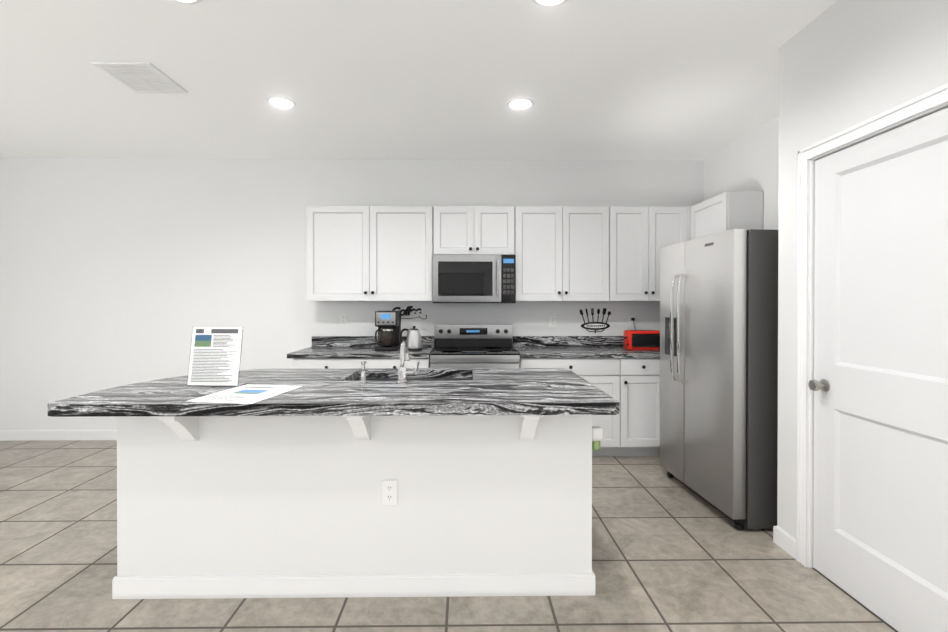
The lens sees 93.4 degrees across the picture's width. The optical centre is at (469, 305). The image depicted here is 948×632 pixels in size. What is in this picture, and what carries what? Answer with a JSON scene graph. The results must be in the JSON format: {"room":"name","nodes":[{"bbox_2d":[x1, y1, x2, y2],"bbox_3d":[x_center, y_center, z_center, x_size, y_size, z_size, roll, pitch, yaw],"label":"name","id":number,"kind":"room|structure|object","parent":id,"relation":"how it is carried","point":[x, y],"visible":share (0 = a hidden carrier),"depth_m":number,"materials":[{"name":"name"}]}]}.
{"room":"kitchen","nodes":[
{"label":"kitchen","id":0,"kind":"room"},
{"bbox_2d":[0,158,703,429],"bbox_3d":[-1.771,-0.063,4.457,8.710,2.760,0.120,0,0,-1],"label":"wall","id":1,"kind":"structure","parent":0,"point":[116,272],"depth_m":4.38,"materials":[{"name":"white paint"}]},
{"bbox_2d":[0,430,116,440],"bbox_3d":[-3.785,1.269,4.373,4.440,0.098,0.012,0,0,-1],"label":"baseboard","id":2,"kind":"structure","parent":1,"relation":"attached to","point":[10,435],"depth_m":4.36,"materials":[{"name":"white paint"}]},
{"bbox_2d":[340,313,346,324],"bbox_3d":[-1.245,0.135,4.399,0.072,0.116,0.008,0,0,-1],"label":"electrical outlet","id":3,"kind":"object","parent":1,"relation":"attached to","point":[343,318],"visible":1,"depth_m":4.40,"materials":[{"name":"white plastic"}]},
{"bbox_2d":[306,206,432,300],"bbox_3d":[-0.917,-0.476,4.222,1.151,0.870,0.354,0,0,-1],"label":"upper cabinet","id":4,"kind":"object","parent":1,"relation":"attached to","point":[369,253],"visible":1,"depth_m":4.08,"materials":[{"name":"white wood"}]},
{"bbox_2d":[392,306,421,315],"bbox_3d":[-0.625,0.054,4.407,0.298,0.094,0.004,-4,0,-1],"label":"coffee sign","id":5,"kind":"object","parent":1,"relation":"attached to","point":[407,310],"visible":0.83,"depth_m":4.41,"materials":[{"name":"black metal"}]},
{"bbox_2d":[433,206,514,254],"bbox_3d":[0.037,-0.689,4.232,0.746,0.445,0.354,0,0,-1],"label":"upper cabinet","id":6,"kind":"object","parent":1,"relation":"attached to","point":[473,230],"visible":0.96,"depth_m":4.09,"materials":[{"name":"white wood"}]},
{"bbox_2d":[433,255,515,302],"bbox_3d":[0.038,-0.240,4.192,0.746,0.437,0.438,0,0,-1],"label":"over-the-range microwave","id":7,"kind":"object","parent":6,"relation":"attached to","point":[474,278],"visible":1,"depth_m":4.01,"materials":[{"name":"grey metal"}]},
{"bbox_2d":[549,316,556,326],"bbox_3d":[0.825,0.158,4.425,0.072,0.116,0.008,0,0,-1],"label":"electrical outlet","id":8,"kind":"object","parent":1,"relation":"attached to","point":[552,321],"visible":1,"depth_m":4.42,"materials":[{"name":"white plastic"}]},
{"bbox_2d":[515,206,608,300],"bbox_3d":[0.848,-0.476,4.243,0.864,0.870,0.354,0,0,-1],"label":"upper cabinet","id":9,"kind":"object","parent":1,"relation":"attached to","point":[561,253],"visible":0.98,"depth_m":4.11,"materials":[{"name":"white wood"}]},
{"bbox_2d":[580,308,610,332],"bbox_3d":[1.245,0.148,4.430,0.313,0.251,0.007,0,0,-1],"label":"sign","id":10,"kind":"object","parent":1,"relation":"attached to","point":[595,326],"visible":1,"depth_m":4.43,"materials":[{"name":"black metal"}]},
{"bbox_2d":[629,315,635,326],"bbox_3d":[1.615,0.158,4.434,0.072,0.116,0.008,0,0,-1],"label":"electrical outlet","id":11,"kind":"object","parent":1,"relation":"attached to","point":[631,324],"visible":0.81,"depth_m":4.43,"materials":[{"name":"white plastic"}]},
{"bbox_2d":[609,206,690,300],"bbox_3d":[1.803,-0.476,4.255,1.038,0.870,0.354,0,0,-1],"label":"upper cabinet","id":12,"kind":"object","parent":1,"relation":"attached to","point":[639,237],"visible":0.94,"depth_m":4.11,"materials":[{"name":"white wood"}]},
{"bbox_2d":[0,0,836,159],"bbox_3d":[-1.724,-1.471,0.559,8.710,0.100,7.900,0,0,-1],"label":"ceiling","id":13,"kind":"structure","parent":0,"point":[591,79],"depth_m":2.81,"materials":[{"name":"white paint"}]},
{"bbox_2d":[92,62,187,92],"bbox_3d":[-2.056,-1.427,2.811,0.340,0.012,0.370,0,0,-1],"label":"ceiling vent","id":14,"kind":"object","parent":13,"relation":"in","point":[143,77],"visible":0.98,"depth_m":2.78,"materials":[{"name":"white metal"}]},
{"bbox_2d":[173,0,201,4],"bbox_3d":[-1.316,-1.424,2.014,0.196,0.010,0.196,0,0,-1],"label":"recessed light","id":15,"kind":"object","parent":13,"relation":"in","point":[190,2],"visible":1,"depth_m":2.09,"materials":[{"name":"white paint"}]},
{"bbox_2d":[266,96,295,108],"bbox_3d":[-1.330,-1.430,3.154,0.196,0.010,0.196,0,0,-1],"label":"recessed light","id":16,"kind":"object","parent":13,"relation":"in","point":[280,102],"visible":1,"depth_m":3.15,"materials":[{"name":"white paint"}]},
{"bbox_2d":[507,97,533,109],"bbox_3d":[0.360,-1.430,3.175,0.196,0.010,0.196,0,0,-1],"label":"recessed light","id":17,"kind":"object","parent":13,"relation":"in","point":[521,103],"visible":1,"depth_m":3.16,"materials":[{"name":"white paint"}]},
{"bbox_2d":[532,0,567,6],"bbox_3d":[0.374,-1.424,2.035,0.196,0.010,0.196,0,0,-1],"label":"recessed light","id":18,"kind":"object","parent":13,"relation":"in","point":[547,3],"visible":1,"depth_m":2.10,"materials":[{"name":"white paint"}]},
{"bbox_2d":[0,440,897,631],"bbox_3d":[-1.724,1.389,0.575,8.710,0.100,7.900,0,0,-1],"label":"floor","id":19,"kind":"structure","parent":0,"point":[671,554],"depth_m":2.14,"materials":[{"name":"tile"}]},
{"bbox_2d":[112,373,601,598],"bbox_3d":[-0.500,0.889,2.351,2.246,0.880,0.989,0,0,-1],"label":"kitchen island","id":20,"kind":"object","parent":19,"relation":"on","point":[402,480],"depth_m":2.05,"materials":[{"name":"white paint"}]},
{"bbox_2d":[48,369,618,416],"bbox_3d":[-0.562,0.424,2.321,2.365,0.050,0.985,0,0,-1],"label":"island countertop","id":21,"kind":"structure","parent":20,"relation":"on","point":[323,392],"depth_m":1.95,"materials":[{"name":"grey stone"}]},
{"bbox_2d":[187,327,247,386],"bbox_3d":[-1.265,0.253,2.240,0.262,0.293,0.085,0,0,3],"label":"sign","id":22,"kind":"object","parent":21,"relation":"on","point":[215,357],"visible":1,"depth_m":2.22,"materials":[{"name":"white paper"}]},
{"bbox_2d":[187,384,301,403],"bbox_3d":[-1.006,0.399,2.033,0.300,0.002,0.390,0,0,9],"label":"paper sheet","id":23,"kind":"object","parent":21,"relation":"on","point":[247,394],"visible":1,"depth_m":2.00,"materials":[{"name":"white paper"}]},
{"bbox_2d":[359,361,367,383],"bbox_3d":[-0.550,0.343,2.331,0.042,0.110,0.087,0,0,-1],"label":"soap dispenser","id":24,"kind":"object","parent":21,"relation":"on","point":[363,373],"depth_m":2.30,"materials":[{"name":"silver metal"}]},
{"bbox_2d":[396,341,419,383],"bbox_3d":[-0.320,0.295,2.387,0.120,0.207,0.212,0,0,-1],"label":"faucet","id":25,"kind":"object","parent":21,"relation":"on","point":[404,353],"depth_m":2.30,"materials":[{"name":"silver metal"}]},
{"bbox_2d":[293,357,429,368],"bbox_3d":[-0.925,0.882,4.084,1.153,0.874,0.644,0,0,-1],"label":"base cabinet","id":26,"kind":"object","parent":19,"relation":"on","point":[311,363],"visible":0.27,"depth_m":3.79,"materials":[{"name":"white wood"}]},
{"bbox_2d":[287,336,433,357],"bbox_3d":[-0.947,0.374,4.086,1.198,0.140,0.634,0,0,-1],"label":"countertop","id":27,"kind":"structure","parent":26,"relation":"on","point":[343,346],"depth_m":4.10,"materials":[{"name":"stone"}]},
{"bbox_2d":[375,311,400,350],"bbox_3d":[-0.745,0.226,4.070,0.197,0.355,0.261,0,0,-1],"label":"coffee maker","id":28,"kind":"object","parent":27,"relation":"on","point":[388,324],"visible":0.98,"depth_m":3.95,"materials":[{"name":"black plastic"}]},
{"bbox_2d":[400,326,425,350],"bbox_3d":[-0.514,0.295,4.054,0.241,0.218,0.156,0,0,-1],"label":"kettle","id":29,"kind":"object","parent":27,"relation":"on","point":[414,340],"visible":0.9,"depth_m":4.00,"materials":[{"name":"silver plastic"}]},
{"bbox_2d":[430,324,519,367],"bbox_3d":[0.039,0.752,4.045,0.750,1.135,0.735,0,0,-1],"label":"range","id":30,"kind":"object","parent":19,"relation":"on","point":[473,345],"visible":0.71,"depth_m":4.26,"materials":[{"name":"grey metal"}]},
{"bbox_2d":[519,358,622,455],"bbox_3d":[0.858,0.882,4.121,0.863,0.874,0.613,0,0,-1],"label":"base cabinet","id":31,"kind":"object","parent":19,"relation":"on","point":[606,374],"depth_m":3.82,"materials":[{"name":"white wood"}]},
{"bbox_2d":[513,336,659,357],"bbox_3d":[1.377,0.375,3.986,1.897,0.140,0.889,0,0,-1],"label":"countertop","id":32,"kind":"structure","parent":31,"relation":"on","point":[568,346],"depth_m":4.19,"materials":[{"name":"stone"}]},
{"bbox_2d":[623,330,659,349],"bbox_3d":[1.578,0.315,4.092,0.332,0.176,0.174,0,0,-1],"label":"toaster","id":33,"kind":"object","parent":32,"relation":"on","point":[641,339],"visible":0.81,"depth_m":4.01,"materials":[{"name":"red metal"}]},
{"bbox_2d":[623,358,659,455],"bbox_3d":[1.471,0.882,4.128,0.391,0.874,0.613,0,0,-1],"label":"base cabinet","id":34,"kind":"object","parent":19,"relation":"on","point":[632,387],"depth_m":3.83,"materials":[{"name":"white wood"}]},
{"bbox_2d":[660,229,777,529],"bbox_3d":[1.846,0.438,3.062,0.836,1.775,0.890,0,0,-4],"label":"refrigerator","id":35,"kind":"object","parent":19,"relation":"on","point":[719,371],"visible":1,"depth_m":2.69,"materials":[{"name":"grey metal"}]},
{"bbox_2d":[704,116,778,229],"bbox_3d":[2.397,-0.057,3.472,0.120,2.760,1.950,0,0,-1],"label":"wall","id":36,"kind":"structure","parent":0,"point":[749,161],"depth_m":3.67,"materials":[{"name":"white paint"}]},
{"bbox_2d":[691,191,762,239],"bbox_3d":[2.165,-0.474,3.829,0.325,0.870,0.564,0,0,-1],"label":"upper cabinet","id":37,"kind":"object","parent":36,"relation":"attached to","point":[726,211],"visible":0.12,"depth_m":3.55,"materials":[{"name":"white wood"}]},
{"bbox_2d":[777,38,791,533],"bbox_3d":[2.104,-0.051,2.443,0.770,2.760,0.100,0,0,-1],"label":"wall","id":38,"kind":"structure","parent":0,"point":[784,291],"depth_m":2.44,"materials":[{"name":"white paint"}]},
{"bbox_2d":[790,0,947,538],"bbox_3d":[1.813,-0.036,-0.415,0.120,2.760,5.610,0,0,-1],"label":"wall","id":39,"kind":"structure","parent":0,"point":[855,62],"depth_m":2.01,"materials":[{"name":"white paint"}]},
{"bbox_2d":[773,526,795,558],"bbox_3d":[2.061,1.295,-0.348,0.642,0.098,5.723,0,0,-1],"label":"baseboard","id":40,"kind":"structure","parent":39,"relation":"attached to","point":[784,540],"depth_m":2.42,"materials":[{"name":"white paint"}]},
{"bbox_2d":[796,83,947,567],"bbox_3d":[1.776,0.267,1.849,0.138,2.130,0.955,0,0,-1],"label":"door frame","id":41,"kind":"structure","parent":39,"relation":"attached to","point":[926,104],"depth_m":2.26,"materials":[{"name":"white paint"}]},
{"bbox_2d":[808,107,947,631],"bbox_3d":[1.723,0.300,1.848,0.104,2.048,0.807,0,0,-1],"label":"pantry door","id":42,"kind":"structure","parent":39,"relation":"in","point":[878,384],"depth_m":1.88,"materials":[{"name":"white paint"}]}
]}

